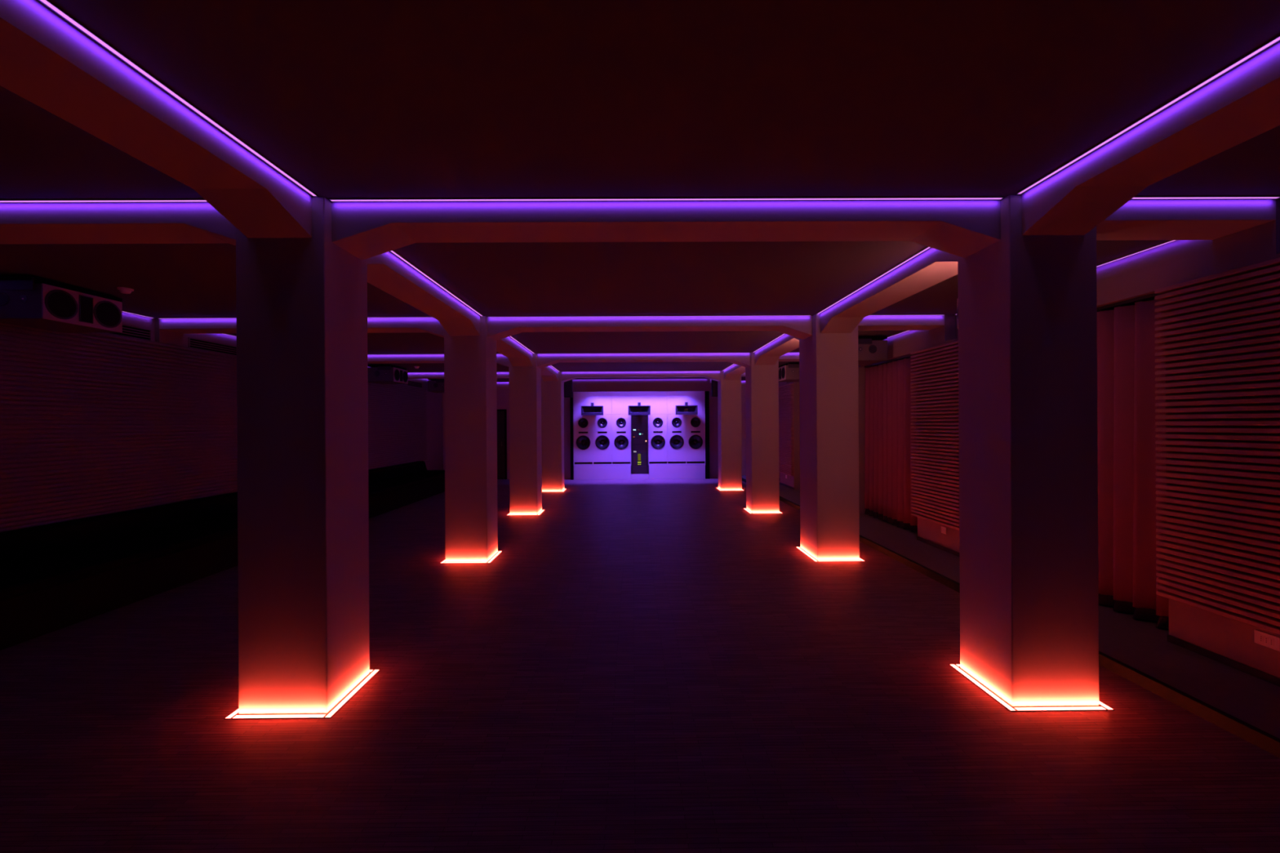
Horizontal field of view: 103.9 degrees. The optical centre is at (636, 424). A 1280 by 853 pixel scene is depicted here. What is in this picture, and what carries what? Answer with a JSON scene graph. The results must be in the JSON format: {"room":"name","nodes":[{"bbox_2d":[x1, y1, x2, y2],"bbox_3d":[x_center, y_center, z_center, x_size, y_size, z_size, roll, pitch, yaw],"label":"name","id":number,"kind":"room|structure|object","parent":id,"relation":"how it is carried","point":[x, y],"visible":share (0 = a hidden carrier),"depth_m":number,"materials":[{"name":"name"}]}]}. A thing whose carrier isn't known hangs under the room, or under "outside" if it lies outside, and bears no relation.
{"room":"nightclub","nodes":[
{"label":"nightclub","id":0,"kind":"room"},
{"bbox_2d":[0,311,443,533],"bbox_3d":[-5.781,0.193,6.891,0.330,2.880,16.260,0,0,0],"label":"wall","id":1,"kind":"structure","parent":0,"point":[434,461],"depth_m":12.76,"materials":[{"name":"paint"}]},
{"bbox_2d":[108,324,151,341],"bbox_3d":[-5.649,-1.039,4.552,0.016,0.133,2.576,0,0,0],"label":"air vent","id":2,"kind":"object","parent":1,"relation":"in","point":[128,331],"visible":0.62,"depth_m":5.67,"materials":[{"name":"black"}]},
{"bbox_2d":[187,337,236,355],"bbox_3d":[-5.670,-1.040,7.624,0.016,0.133,2.576,0,0,0],"label":"air vent","id":3,"kind":"object","parent":1,"relation":"in","point":[193,343],"visible":0.37,"depth_m":6.68,"materials":[{"name":"black"}]},
{"bbox_2d":[0,322,426,532],"bbox_3d":[-5.593,-0.013,6.237,0.040,1.910,14.450,0,0,0],"label":"wall panel","id":4,"kind":"object","parent":1,"relation":"attached to","point":[92,424],"visible":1,"depth_m":5.39,"materials":[{"name":"brown wood"}]},
{"bbox_2d":[442,381,746,479],"bbox_3d":[-0.851,0.161,14.955,9.740,2.880,0.200,0,0,0],"label":"wall","id":5,"kind":"structure","parent":0,"point":[503,388],"depth_m":14.86,"materials":[{"name":"paint"}]},
{"bbox_2d":[497,408,506,479],"bbox_3d":[-4.297,0.586,14.794,0.940,2.070,0.075,0,0,0],"label":"door","id":6,"kind":"structure","parent":5,"relation":"in","point":[501,413],"depth_m":14.80,"materials":[{"name":"black paint"}]},
{"bbox_2d":[569,391,573,479],"bbox_3d":[-1.877,0.167,14.713,0.085,2.880,0.270,0,0,0],"label":"trim","id":7,"kind":"structure","parent":5,"relation":"attached to","point":[571,398],"depth_m":14.58,"materials":[{"name":"black"}]},
{"bbox_2d":[704,391,709,479],"bbox_3d":[2.077,0.143,14.739,0.117,2.880,0.270,0,0,0],"label":"trim","id":8,"kind":"structure","parent":5,"relation":"attached to","point":[706,393],"depth_m":14.61,"materials":[{"name":"black"}]},
{"bbox_2d":[0,477,1279,852],"bbox_3d":[-1.452,1.657,6.921,8.970,0.100,16.260,0,0,0],"label":"floor","id":9,"kind":"structure","parent":0,"point":[639,665],"depth_m":2.65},
{"bbox_2d":[0,461,444,650],"bbox_3d":[-5.048,1.284,6.016,1.030,0.690,13.900,0,0,0],"label":"banquette","id":10,"kind":"object","parent":9,"relation":"on","point":[55,576],"visible":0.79,"depth_m":4.73,"materials":[{"name":"black"}]},
{"bbox_2d":[224,669,380,719],"bbox_3d":[-1.966,1.609,3.012,0.579,0.004,0.539,0,0,0],"label":"recessed light","id":11,"kind":"object","parent":9,"relation":"in","point":[233,715],"visible":0.7,"depth_m":2.77,"materials":[{"name":"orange plastic"}]},
{"bbox_2d":[226,708,239,718],"bbox_3d":[-2.239,1.611,3.010,0.029,0.003,0.534,0,0,0],"label":"diffuser","id":12,"kind":"object","parent":11,"relation":"attached to","point":[233,715],"depth_m":2.78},
{"bbox_2d":[233,714,325,718],"bbox_3d":[-1.965,1.610,2.759,0.494,0.003,0.029,0,0,0],"label":"diffuser","id":13,"kind":"object","parent":11,"relation":"attached to","point":[268,716],"depth_m":2.76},
{"bbox_2d":[325,670,378,717],"bbox_3d":[-1.694,1.608,3.014,0.029,0.003,0.534,0,0,0],"label":"diffuser","id":14,"kind":"object","parent":11,"relation":"attached to","point":[337,708],"depth_m":2.98,"materials":[{"name":"plastic"}]},
{"bbox_2d":[235,196,369,714],"bbox_3d":[-1.975,0.171,3.011,0.493,2.880,0.453,0,0,0],"label":"pillar","id":15,"kind":"structure","parent":9,"relation":"on","point":[301,303],"depth_m":2.79,"materials":[{"name":"white paint"}]},
{"bbox_2d":[444,315,497,562],"bbox_3d":[-1.996,0.170,6.083,0.493,2.880,0.453,0,0,0],"label":"pillar","id":16,"kind":"structure","parent":9,"relation":"on","point":[470,387],"depth_m":5.86,"materials":[{"name":"white paint"}]},
{"bbox_2d":[440,551,502,563],"bbox_3d":[-1.987,1.608,6.083,0.579,0.004,0.539,0,0,0],"label":"recessed light","id":17,"kind":"object","parent":9,"relation":"in","point":[499,552],"visible":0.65,"depth_m":5.85,"materials":[{"name":"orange plastic"}]},
{"bbox_2d":[488,551,501,562],"bbox_3d":[-1.715,1.607,6.085,0.029,0.003,0.534,0,0,0],"label":"diffuser","id":18,"kind":"object","parent":17,"relation":"attached to","point":[499,552],"depth_m":6.09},
{"bbox_2d":[508,353,542,515],"bbox_3d":[-2.017,0.169,9.155,0.493,2.880,0.453,0,0,0],"label":"pillar","id":19,"kind":"structure","parent":9,"relation":"on","point":[525,382],"depth_m":8.93,"materials":[{"name":"white paint"}]},
{"bbox_2d":[541,371,564,491],"bbox_3d":[-2.038,0.169,12.227,0.493,2.880,0.453,0,0,0],"label":"pillar","id":20,"kind":"structure","parent":9,"relation":"on","point":[552,392],"depth_m":12.00,"materials":[{"name":"white paint"}]},
{"bbox_2d":[573,414,593,466],"bbox_3d":[-1.544,0.452,14.723,0.569,1.495,0.235,0,0,0],"label":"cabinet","id":21,"kind":"object","parent":9,"relation":"on","point":[582,424],"visible":1,"depth_m":14.61,"materials":[{"name":"black paint"}]},
{"bbox_2d":[573,391,611,414],"bbox_3d":[-1.276,-0.747,14.632,1.118,0.899,0.040,0,0,0],"label":"panel","id":22,"kind":"object","parent":21,"relation":"on","point":[580,398],"visible":0.51,"depth_m":14.61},
{"bbox_2d":[581,405,603,415],"bbox_3d":[-1.264,-0.403,14.509,0.638,0.272,0.206,0,0,0],"label":"loudspeaker","id":23,"kind":"object","parent":21,"relation":"attached to","point":[585,410],"visible":1,"depth_m":14.41,"materials":[{"name":"grey"}]},
{"bbox_2d":[573,465,631,479],"bbox_3d":[-0.989,1.401,14.729,1.666,0.401,0.230,0,0,0],"label":"plinth","id":24,"kind":"object","parent":9,"relation":"on","point":[593,472],"visible":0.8,"depth_m":14.62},
{"bbox_2d":[592,414,612,465],"bbox_3d":[-0.983,0.449,14.726,0.569,1.495,0.235,0,0,0],"label":"loudspeaker","id":25,"kind":"object","parent":9,"relation":"on","point":[602,424],"visible":0.99,"depth_m":14.62,"materials":[{"name":"black paint"}]},
{"bbox_2d":[611,413,631,465],"bbox_3d":[-0.434,0.446,14.730,0.569,1.495,0.235,0,0,0],"label":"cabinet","id":26,"kind":"object","parent":9,"relation":"on","point":[621,424],"visible":0.99,"depth_m":14.62,"materials":[{"name":"black paint"}]},
{"bbox_2d":[611,391,666,414],"bbox_3d":[0.095,-0.755,14.641,1.618,0.899,0.040,0,0,0],"label":"panel","id":27,"kind":"object","parent":26,"relation":"on","point":[657,400],"visible":0.51,"depth_m":14.62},
{"bbox_2d":[628,405,650,415],"bbox_3d":[0.091,-0.411,14.518,0.638,0.272,0.206,0,0,0],"label":"loudspeaker","id":28,"kind":"object","parent":26,"relation":"attached to","point":[633,410],"visible":1,"depth_m":14.43,"materials":[{"name":"grey"}]},
{"bbox_2d":[631,414,648,474],"bbox_3d":[0.107,0.574,14.731,0.468,1.738,0.220,0,0,0],"label":"equipment rack","id":29,"kind":"object","parent":9,"relation":"on","point":[639,415],"visible":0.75,"depth_m":14.62,"materials":[{"name":"black"}]},
{"bbox_2d":[632,415,646,426],"bbox_3d":[0.104,-0.111,14.637,0.420,0.291,0.057,0,0,0],"label":"rack","id":30,"kind":"object","parent":29,"relation":"in","point":[637,420],"visible":1,"depth_m":14.63,"materials":[{"name":"metal"}]},
{"bbox_2d":[632,466,647,474],"bbox_3d":[0.112,1.329,14.638,0.420,0.231,0.057,0,0,0],"label":"rack","id":31,"kind":"object","parent":29,"relation":"in","point":[636,469],"visible":1,"depth_m":14.63,"materials":[{"name":"black paint"}]},
{"bbox_2d":[632,453,647,466],"bbox_3d":[0.111,1.017,14.638,0.420,0.386,0.057,0,0,0],"label":"rack","id":32,"kind":"object","parent":29,"relation":"in","point":[638,459],"visible":1,"depth_m":14.63,"materials":[{"name":"black paint"}]},
{"bbox_2d":[648,413,667,465],"bbox_3d":[0.640,0.439,14.737,0.569,1.495,0.235,0,0,0],"label":"cabinet","id":33,"kind":"object","parent":9,"relation":"on","point":[657,423],"visible":1,"depth_m":14.63,"materials":[{"name":"black paint"}]},
{"bbox_2d":[666,413,686,465],"bbox_3d":[1.187,0.436,14.741,0.569,1.495,0.235,0,0,0],"label":"cabinet","id":34,"kind":"object","parent":9,"relation":"on","point":[676,451],"visible":1,"depth_m":14.63,"materials":[{"name":"black paint"}]},
{"bbox_2d":[666,391,705,413],"bbox_3d":[1.458,-0.764,14.650,1.102,0.899,0.040,0,0,0],"label":"panel","id":35,"kind":"object","parent":34,"relation":"on","point":[674,398],"visible":0.51,"depth_m":14.63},
{"bbox_2d":[675,404,697,414],"bbox_3d":[1.454,-0.419,14.527,0.638,0.272,0.206,0,0,0],"label":"loudspeaker","id":36,"kind":"object","parent":34,"relation":"attached to","point":[680,410],"visible":1,"depth_m":14.46,"materials":[{"name":"grey"}]},
{"bbox_2d":[648,465,705,479],"bbox_3d":[1.198,1.388,14.744,1.646,0.401,0.230,0,0,0],"label":"plinth","id":37,"kind":"object","parent":9,"relation":"on","point":[655,472],"visible":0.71,"depth_m":14.63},
{"bbox_2d":[685,413,705,465],"bbox_3d":[1.740,0.433,14.745,0.569,1.495,0.235,0,0,0],"label":"cabinet","id":38,"kind":"object","parent":9,"relation":"on","point":[695,424],"visible":1,"depth_m":14.63,"materials":[{"name":"black paint"}]},
{"bbox_2d":[717,370,742,490],"bbox_3d":[2.287,0.143,12.256,0.493,2.880,0.453,0,0,0],"label":"pillar","id":39,"kind":"structure","parent":9,"relation":"on","point":[729,392],"depth_m":12.03,"materials":[{"name":"white paint"}]},
{"bbox_2d":[745,352,779,513],"bbox_3d":[2.308,0.143,9.184,0.493,2.880,0.453,0,0,0],"label":"pillar","id":40,"kind":"structure","parent":9,"relation":"on","point":[762,381],"depth_m":8.96,"materials":[{"name":"white paint"}]},
{"bbox_2d":[799,313,859,560],"bbox_3d":[2.349,0.144,6.136,0.493,2.880,0.600,0,0,0],"label":"pillar","id":41,"kind":"structure","parent":9,"relation":"on","point":[828,376],"depth_m":5.84,"materials":[{"name":"white paint"}]},
{"bbox_2d":[795,546,865,561],"bbox_3d":[2.357,1.582,6.137,0.579,0.004,0.686,0,0,0],"label":"recessed light","id":42,"kind":"object","parent":9,"relation":"in","point":[798,548],"visible":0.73,"depth_m":5.83,"materials":[{"name":"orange plastic"}]},
{"bbox_2d":[796,546,817,561],"bbox_3d":[2.085,1.584,6.135,0.029,0.003,0.681,0,0,0],"label":"diffuser","id":43,"kind":"object","parent":42,"relation":"attached to","point":[798,548],"depth_m":6.13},
{"bbox_2d":[742,477,1279,758],"bbox_3d":[3.042,1.554,6.901,0.042,0.092,15.960,0,0,0],"label":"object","id":44,"kind":"structure","parent":9,"relation":"on","point":[1253,735],"depth_m":2.87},
{"bbox_2d":[957,194,1098,706],"bbox_3d":[2.350,0.145,3.041,0.493,2.880,0.453,0,0,0],"label":"pillar","id":45,"kind":"structure","parent":9,"relation":"on","point":[1028,304],"depth_m":2.81,"materials":[{"name":"white paint"}]},
{"bbox_2d":[949,664,1114,711],"bbox_3d":[2.358,1.583,3.041,0.579,0.004,0.539,0,0,0],"label":"recessed light","id":46,"kind":"object","parent":9,"relation":"in","point":[1103,707],"visible":0.71,"depth_m":2.80,"materials":[{"name":"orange plastic"}]},
{"bbox_2d":[950,664,1014,710],"bbox_3d":[2.086,1.585,3.039,0.029,0.003,0.534,0,0,0],"label":"diffuser","id":47,"kind":"object","parent":46,"relation":"attached to","point":[966,675],"depth_m":3.01,"materials":[{"name":"plastic"}]},
{"bbox_2d":[1014,706,1105,710],"bbox_3d":[2.360,1.584,2.788,0.494,0.003,0.029,0,0,0],"label":"diffuser","id":48,"kind":"object","parent":46,"relation":"attached to","point":[1015,708],"depth_m":2.79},
{"bbox_2d":[1098,701,1112,709],"bbox_3d":[2.631,1.582,3.043,0.029,0.003,0.534,0,0,0],"label":"diffuser","id":49,"kind":"object","parent":46,"relation":"attached to","point":[1103,705],"depth_m":2.81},
{"bbox_2d":[0,0,1279,382],"bbox_3d":[-0.830,-1.352,6.924,10.250,0.150,16.260,0,0,0],"label":"ceiling","id":50,"kind":"structure","parent":0,"point":[350,99],"depth_m":2.10,"materials":[{"name":"paint"}]},
{"bbox_2d":[0,275,122,333],"bbox_3d":[-5.232,-1.067,4.522,0.570,0.365,0.740,0,0,0],"label":"loudspeaker","id":51,"kind":"object","parent":50,"relation":"attached to","point":[28,301],"visible":1,"depth_m":4.32,"materials":[{"name":"grey"}]},
{"bbox_2d":[47,291,75,317],"bbox_3d":[-4.950,-1.034,4.319,0.003,0.217,0.217,0,0,0],"label":"cone","id":52,"kind":"object","parent":51,"relation":"attached to","point":[60,304],"depth_m":4.32,"materials":[{"name":"black rubber"}]},
{"bbox_2d":[95,302,119,326],"bbox_3d":[-4.952,-1.034,4.699,0.003,0.217,0.217,0,0,0],"label":"cone","id":53,"kind":"object","parent":51,"relation":"attached to","point":[107,314],"depth_m":4.69,"materials":[{"name":"black rubber"}]},
{"bbox_2d":[0,198,206,202],"bbox_3d":[-3.909,-1.254,2.810,3.336,0.007,0.024,0,0,0],"label":"led strip","id":54,"kind":"object","parent":50,"relation":"attached to","point":[198,199],"visible":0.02,"depth_m":2.81,"materials":[{"name":"purple plastic"}]},
{"bbox_2d":[0,200,206,202],"bbox_3d":[-3.909,-1.254,2.810,3.330,0.006,0.018,0,0,0],"label":"diffuser","id":55,"kind":"object","parent":54,"relation":"attached to","point":[1,201],"depth_m":2.82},
{"bbox_2d":[0,202,235,245],"bbox_3d":[-3.913,-1.142,2.998,3.368,0.230,0.316,0,0,0],"label":"ceiling beam","id":56,"kind":"structure","parent":50,"relation":"attached to","point":[20,223],"depth_m":2.85,"materials":[{"name":"white paint"}]},
{"bbox_2d":[0,0,311,237],"bbox_3d":[-1.968,-1.153,0.885,0.356,0.230,3.798,0,0,0],"label":"ceiling beam","id":57,"kind":"structure","parent":50,"relation":"attached to","point":[46,61],"depth_m":1.92,"materials":[{"name":"white paint"}]},
{"bbox_2d":[39,0,317,195],"bbox_3d":[-1.762,-1.266,0.929,0.024,0.007,3.683,0,0,0],"label":"led strip","id":58,"kind":"object","parent":50,"relation":"attached to","point":[49,3],"visible":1,"depth_m":1.86,"materials":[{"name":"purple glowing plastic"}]},
{"bbox_2d":[157,316,432,319],"bbox_3d":[-3.930,-1.255,5.882,3.336,0.007,0.024,0,0,0],"label":"led strip","id":59,"kind":"object","parent":50,"relation":"attached to","point":[367,317],"visible":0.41,"depth_m":5.88,"materials":[{"name":"purple plastic"}]},
{"bbox_2d":[159,317,444,337],"bbox_3d":[-3.934,-1.143,6.070,3.368,0.230,0.316,0,0,0],"label":"ceiling beam","id":60,"kind":"structure","parent":50,"relation":"attached to","point":[381,325],"depth_m":5.92,"materials":[{"name":"white paint"}]},
{"bbox_2d":[367,364,408,384],"bbox_3d":[-5.274,-1.069,10.666,0.570,0.365,0.740,0,0,0],"label":"loudspeaker","id":61,"kind":"object","parent":50,"relation":"attached to","point":[382,374],"visible":0.99,"depth_m":10.33,"materials":[{"name":"grey"}]},
{"bbox_2d":[367,251,479,335],"bbox_3d":[-1.993,-1.154,4.547,0.356,0.230,2.619,0,0,0],"label":"ceiling beam","id":62,"kind":"structure","parent":50,"relation":"attached to","point":[386,272],"depth_m":4.47,"materials":[{"name":"white paint"}]},
{"bbox_2d":[427,378,444,392],"bbox_3d":[-5.295,-1.070,13.738,0.570,0.365,0.740,0,0,0],"label":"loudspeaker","id":63,"kind":"object","parent":50,"relation":"attached to","point":[434,385],"visible":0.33,"depth_m":13.40,"materials":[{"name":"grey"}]},
{"bbox_2d":[390,249,483,315],"bbox_3d":[-1.786,-1.267,4.548,0.024,0.007,2.589,0,0,0],"label":"led strip","id":64,"kind":"object","parent":50,"relation":"attached to","point":[393,251],"visible":0.59,"depth_m":4.37,"materials":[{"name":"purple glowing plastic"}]},
{"bbox_2d":[367,354,508,366],"bbox_3d":[-3.955,-1.144,9.142,3.368,0.230,0.316,0,0,0],"label":"ceiling beam","id":65,"kind":"structure","parent":50,"relation":"attached to","point":[501,359],"depth_m":8.98,"materials":[{"name":"white paint"}]},
{"bbox_2d":[408,372,508,378],"bbox_3d":[-3.976,-1.145,12.213,3.368,0.230,0.316,0,0,0],"label":"ceiling beam","id":66,"kind":"structure","parent":50,"relation":"attached to","point":[499,375],"depth_m":12.05,"materials":[{"name":"white paint"}]},
{"bbox_2d":[496,336,533,366],"bbox_3d":[-2.014,-1.155,7.619,0.356,0.230,2.619,0,0,0],"label":"ceiling beam","id":67,"kind":"structure","parent":50,"relation":"attached to","point":[517,355],"depth_m":8.14,"materials":[{"name":"white paint"}]},
{"bbox_2d":[541,365,558,381],"bbox_3d":[-2.035,-1.156,10.691,0.356,0.230,2.619,0,0,0],"label":"ceiling beam","id":68,"kind":"structure","parent":50,"relation":"attached to","point":[548,373],"depth_m":11.64,"materials":[{"name":"white paint"}]},
{"bbox_2d":[564,379,572,397],"bbox_3d":[-1.728,-0.984,12.754,0.190,0.580,0.208,0,0,0],"label":"loudspeaker","id":69,"kind":"object","parent":50,"relation":"hanging from","point":[567,384],"visible":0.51,"depth_m":12.65,"materials":[{"name":"black plastic"}]},
{"bbox_2d":[537,352,740,354],"bbox_3d":[0.138,-1.280,8.981,3.808,0.007,0.024,0,0,0],"label":"led strip","id":70,"kind":"object","parent":50,"relation":"attached to","point":[625,353],"visible":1,"depth_m":8.97,"materials":[{"name":"purple plastic"}]},
{"bbox_2d":[561,371,719,382],"bbox_3d":[0.117,-1.169,12.241,3.832,0.230,0.316,0,0,0],"label":"ceiling beam","id":71,"kind":"structure","parent":50,"relation":"attached to","point":[714,375],"depth_m":12.09,"materials":[{"name":"white paint"}]},
{"bbox_2d":[572,378,711,391],"bbox_3d":[0.104,-1.112,14.176,4.818,0.345,0.050,0,0,0],"label":"trim","id":72,"kind":"structure","parent":50,"relation":"attached to","point":[673,384],"depth_m":14.15,"materials":[{"name":"paint"}]},
{"bbox_2d":[537,352,750,368],"bbox_3d":[0.138,-1.169,9.169,3.832,0.230,0.316,0,0,0],"label":"ceiling beam","id":73,"kind":"structure","parent":50,"relation":"attached to","point":[743,359],"depth_m":9.02,"materials":[{"name":"white paint"}]},
{"bbox_2d":[488,315,810,317],"bbox_3d":[0.159,-1.279,5.909,3.808,0.007,0.024,0,0,0],"label":"led strip","id":74,"kind":"object","parent":50,"relation":"attached to","point":[692,315],"visible":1,"depth_m":5.90,"materials":[{"name":"purple plastic"}]},
{"bbox_2d":[488,315,709,317],"bbox_3d":[0.159,-1.280,5.909,3.802,0.006,0.018,0,0,0],"label":"diffuser","id":75,"kind":"object","parent":74,"relation":"attached to","point":[512,316],"depth_m":5.90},
{"bbox_2d":[487,315,812,341],"bbox_3d":[0.169,-1.168,6.098,3.852,0.230,0.316,0,0,0],"label":"ceiling beam","id":76,"kind":"structure","parent":50,"relation":"attached to","point":[798,326],"depth_m":5.95,"materials":[{"name":"white paint"}]},
{"bbox_2d":[331,200,1000,260],"bbox_3d":[0.179,-1.167,3.026,3.832,0.230,0.316,0,0,0],"label":"ceiling beam","id":77,"kind":"structure","parent":50,"relation":"attached to","point":[959,228],"depth_m":2.88,"materials":[{"name":"white paint"}]},
{"bbox_2d":[328,196,1004,201],"bbox_3d":[0.180,-1.278,2.837,3.808,0.007,0.024,0,0,0],"label":"led strip","id":78,"kind":"object","parent":50,"relation":"attached to","point":[758,197],"visible":1,"depth_m":2.83,"materials":[{"name":"purple plastic"}]},
{"bbox_2d":[330,197,1002,200],"bbox_3d":[0.180,-1.279,2.837,3.802,0.006,0.018,0,0,0],"label":"diffuser","id":79,"kind":"object","parent":78,"relation":"attached to","point":[479,198],"depth_m":2.83,"materials":[{"name":"plastic"}]},
{"bbox_2d":[723,364,745,380],"bbox_3d":[2.290,-1.182,10.720,0.356,0.230,2.619,0,0,0],"label":"ceiling beam","id":80,"kind":"structure","parent":50,"relation":"attached to","point":[734,372],"depth_m":11.52,"materials":[{"name":"white paint"}]},
{"bbox_2d":[755,333,799,364],"bbox_3d":[2.310,-1.181,7.698,0.356,0.230,2.519,0,0,0],"label":"ceiling beam","id":81,"kind":"structure","parent":50,"relation":"attached to","point":[770,353],"depth_m":8.04,"materials":[{"name":"white paint"}]},
{"bbox_2d":[778,362,799,382],"bbox_3d":[3.365,-1.121,10.725,0.570,0.365,0.740,0,0,0],"label":"loudspeaker","id":82,"kind":"object","parent":50,"relation":"attached to","point":[789,371],"visible":0.57,"depth_m":10.38,"materials":[{"name":"grey"}]},
{"bbox_2d":[778,352,799,361],"bbox_3d":[3.098,-1.241,9.190,1.104,0.120,0.316,0,0,0],"label":"ceiling beam","id":83,"kind":"structure","parent":50,"relation":"attached to","point":[788,357],"depth_m":9.03,"materials":[{"name":"white paint"}]},
{"bbox_2d":[857,336,887,365],"bbox_3d":[3.386,-1.120,7.653,0.570,0.365,0.740,0,0,0],"label":"loudspeaker","id":84,"kind":"object","parent":50,"relation":"attached to","point":[871,349],"visible":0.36,"depth_m":7.31,"materials":[{"name":"grey"}]},
{"bbox_2d":[816,246,930,314],"bbox_3d":[2.123,-1.291,4.575,0.024,0.007,2.589,0,0,0],"label":"led strip","id":85,"kind":"object","parent":50,"relation":"attached to","point":[926,247],"visible":0.59,"depth_m":4.36,"materials":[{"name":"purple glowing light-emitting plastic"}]},
{"bbox_2d":[820,247,957,333],"bbox_3d":[2.332,-1.180,4.551,0.356,0.230,2.569,0,0,0],"label":"ceiling beam","id":86,"kind":"structure","parent":50,"relation":"attached to","point":[933,266],"depth_m":4.43,"materials":[{"name":"white paint"}]},
{"bbox_2d":[857,315,944,330],"bbox_3d":[3.129,-1.241,6.118,1.084,0.120,0.316,0,0,0],"label":"ceiling beam","id":87,"kind":"structure","parent":50,"relation":"attached to","point":[921,322],"depth_m":5.96,"materials":[{"name":"white paint"}]},
{"bbox_2d":[868,314,945,315],"bbox_3d":[3.116,-1.297,5.929,1.072,0.007,0.024,0,0,0],"label":"led strip","id":88,"kind":"object","parent":50,"relation":"attached to","point":[873,314],"visible":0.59,"depth_m":5.92,"materials":[{"name":"purple plastic"}]},
{"bbox_2d":[954,240,1176,315],"bbox_3d":[3.781,-1.301,4.586,0.024,0.007,2.656,0,0,0],"label":"led strip","id":89,"kind":"object","parent":50,"relation":"attached to","point":[1170,241],"visible":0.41,"depth_m":3.79,"materials":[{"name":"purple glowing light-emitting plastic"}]},
{"bbox_2d":[1096,240,1175,266],"bbox_3d":[3.781,-1.301,4.586,0.018,0.006,2.650,0,0,0],"label":"diffuser","id":90,"kind":"object","parent":89,"relation":"attached to","point":[1170,241],"depth_m":3.79,"materials":[{"name":"plastic"}]},
{"bbox_2d":[1016,34,1279,194],"bbox_3d":[2.147,-1.290,0.956,0.024,0.007,3.683,0,0,0],"label":"led strip","id":91,"kind":"object","parent":50,"relation":"attached to","point":[1277,38],"visible":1,"depth_m":2.02,"materials":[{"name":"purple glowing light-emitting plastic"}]},
{"bbox_2d":[1021,41,1279,235],"bbox_3d":[2.356,-1.179,0.915,0.356,0.230,3.798,0,0,0],"label":"ceiling beam","id":92,"kind":"structure","parent":50,"relation":"attached to","point":[1242,104],"depth_m":2.16,"materials":[{"name":"white paint"}]},
{"bbox_2d":[1096,199,1275,239],"bbox_3d":[3.140,-1.240,3.046,1.104,0.120,0.316,0,0,0],"label":"ceiling beam","id":93,"kind":"structure","parent":50,"relation":"attached to","point":[1137,219],"depth_m":2.89,"materials":[{"name":"white paint"}]},
{"bbox_2d":[1131,195,1279,199],"bbox_3d":[3.137,-1.296,2.858,1.072,0.007,0.024,0,0,0],"label":"led strip","id":94,"kind":"object","parent":50,"relation":"attached to","point":[1135,197],"visible":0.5,"depth_m":2.85,"materials":[{"name":"purple plastic"}]},
{"bbox_2d":[1133,196,1279,198],"bbox_3d":[3.137,-1.297,2.858,1.066,0.006,0.018,0,0,0],"label":"diffuser","id":95,"kind":"object","parent":94,"relation":"attached to","point":[1134,197],"depth_m":2.85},
{"bbox_2d":[742,475,1279,738],"bbox_3d":[3.675,1.591,6.956,1.275,0.170,16.260,0,0,0],"label":"bench","id":96,"kind":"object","parent":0,"point":[1139,644],"depth_m":3.26,"materials":[{"name":"wood"}]},
{"bbox_2d":[864,358,917,532],"bbox_3d":[3.878,0.276,7.496,0.175,2.434,1.866,0,0,0],"label":"curtain","id":97,"kind":"object","parent":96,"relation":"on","point":[887,451],"visible":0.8,"depth_m":7.58,"materials":[{"name":"fabric"}]},
{"bbox_2d":[1097,299,1168,629],"bbox_3d":[3.896,0.277,4.423,0.153,2.434,1.864,0,0,1],"label":"curtain","id":98,"kind":"object","parent":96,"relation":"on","point":[1126,439],"visible":0.28,"depth_m":3.96,"materials":[{"name":"fabric"}]},
{"bbox_2d":[778,199,1279,678],"bbox_3d":[3.988,0.099,6.957,0.630,2.810,16.260,0,0,0],"label":"wall","id":99,"kind":"structure","parent":0,"point":[1178,261],"depth_m":3.50,"materials":[{"name":"paint"}]},
{"bbox_2d":[778,382,794,475],"bbox_3d":[3.601,0.112,12.125,0.075,2.145,1.172,0,0,0],"label":"wall panel","id":100,"kind":"object","parent":99,"relation":"attached to","point":[786,397],"visible":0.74,"depth_m":11.93,"materials":[{"name":"brown wood"}]},
{"bbox_2d":[864,354,913,367],"bbox_3d":[3.873,-0.965,7.496,0.050,0.042,1.865,0,0,0],"label":"rail","id":101,"kind":"object","parent":99,"relation":"attached to","point":[909,355],"visible":0.73,"depth_m":7.59,"materials":[{"name":"metal"}]},
{"bbox_2d":[910,340,959,530],"bbox_3d":[3.643,0.114,5.981,0.075,2.145,1.172,0,0,0],"label":"wall panel","id":102,"kind":"object","parent":99,"relation":"attached to","point":[935,477],"visible":0.66,"depth_m":6.04,"materials":[{"name":"brown wood"}]},
{"bbox_2d":[779,482,1279,686],"bbox_3d":[3.672,1.483,7.521,0.012,0.045,10.356,0,0,0],"label":"baseboard","id":103,"kind":"structure","parent":99,"relation":"attached to","point":[1272,679],"depth_m":3.21,"materials":[{"name":"black paint"}]},
{"bbox_2d":[1097,293,1164,311],"bbox_3d":[3.894,-0.964,4.424,0.050,0.042,1.865,0,0,0],"label":"rail","id":104,"kind":"object","parent":99,"relation":"attached to","point":[1140,299],"visible":0.19,"depth_m":3.96,"materials":[{"name":"metal"}]},
{"bbox_2d":[1154,257,1279,635],"bbox_3d":[3.664,0.115,2.909,0.075,2.145,1.172,0,0,0],"label":"wall panel","id":105,"kind":"object","parent":99,"relation":"attached to","point":[1220,554],"visible":1,"depth_m":3.11,"materials":[{"name":"brown wood"}]},
{"bbox_2d":[1253,629,1279,651],"bbox_3d":[3.702,1.266,2.939,0.011,0.080,0.120,0,0,0],"label":"wall socket","id":106,"kind":"object","parent":99,"relation":"attached to","point":[1267,640],"visible":1,"depth_m":2.94,"materials":[{"name":"white plastic"}]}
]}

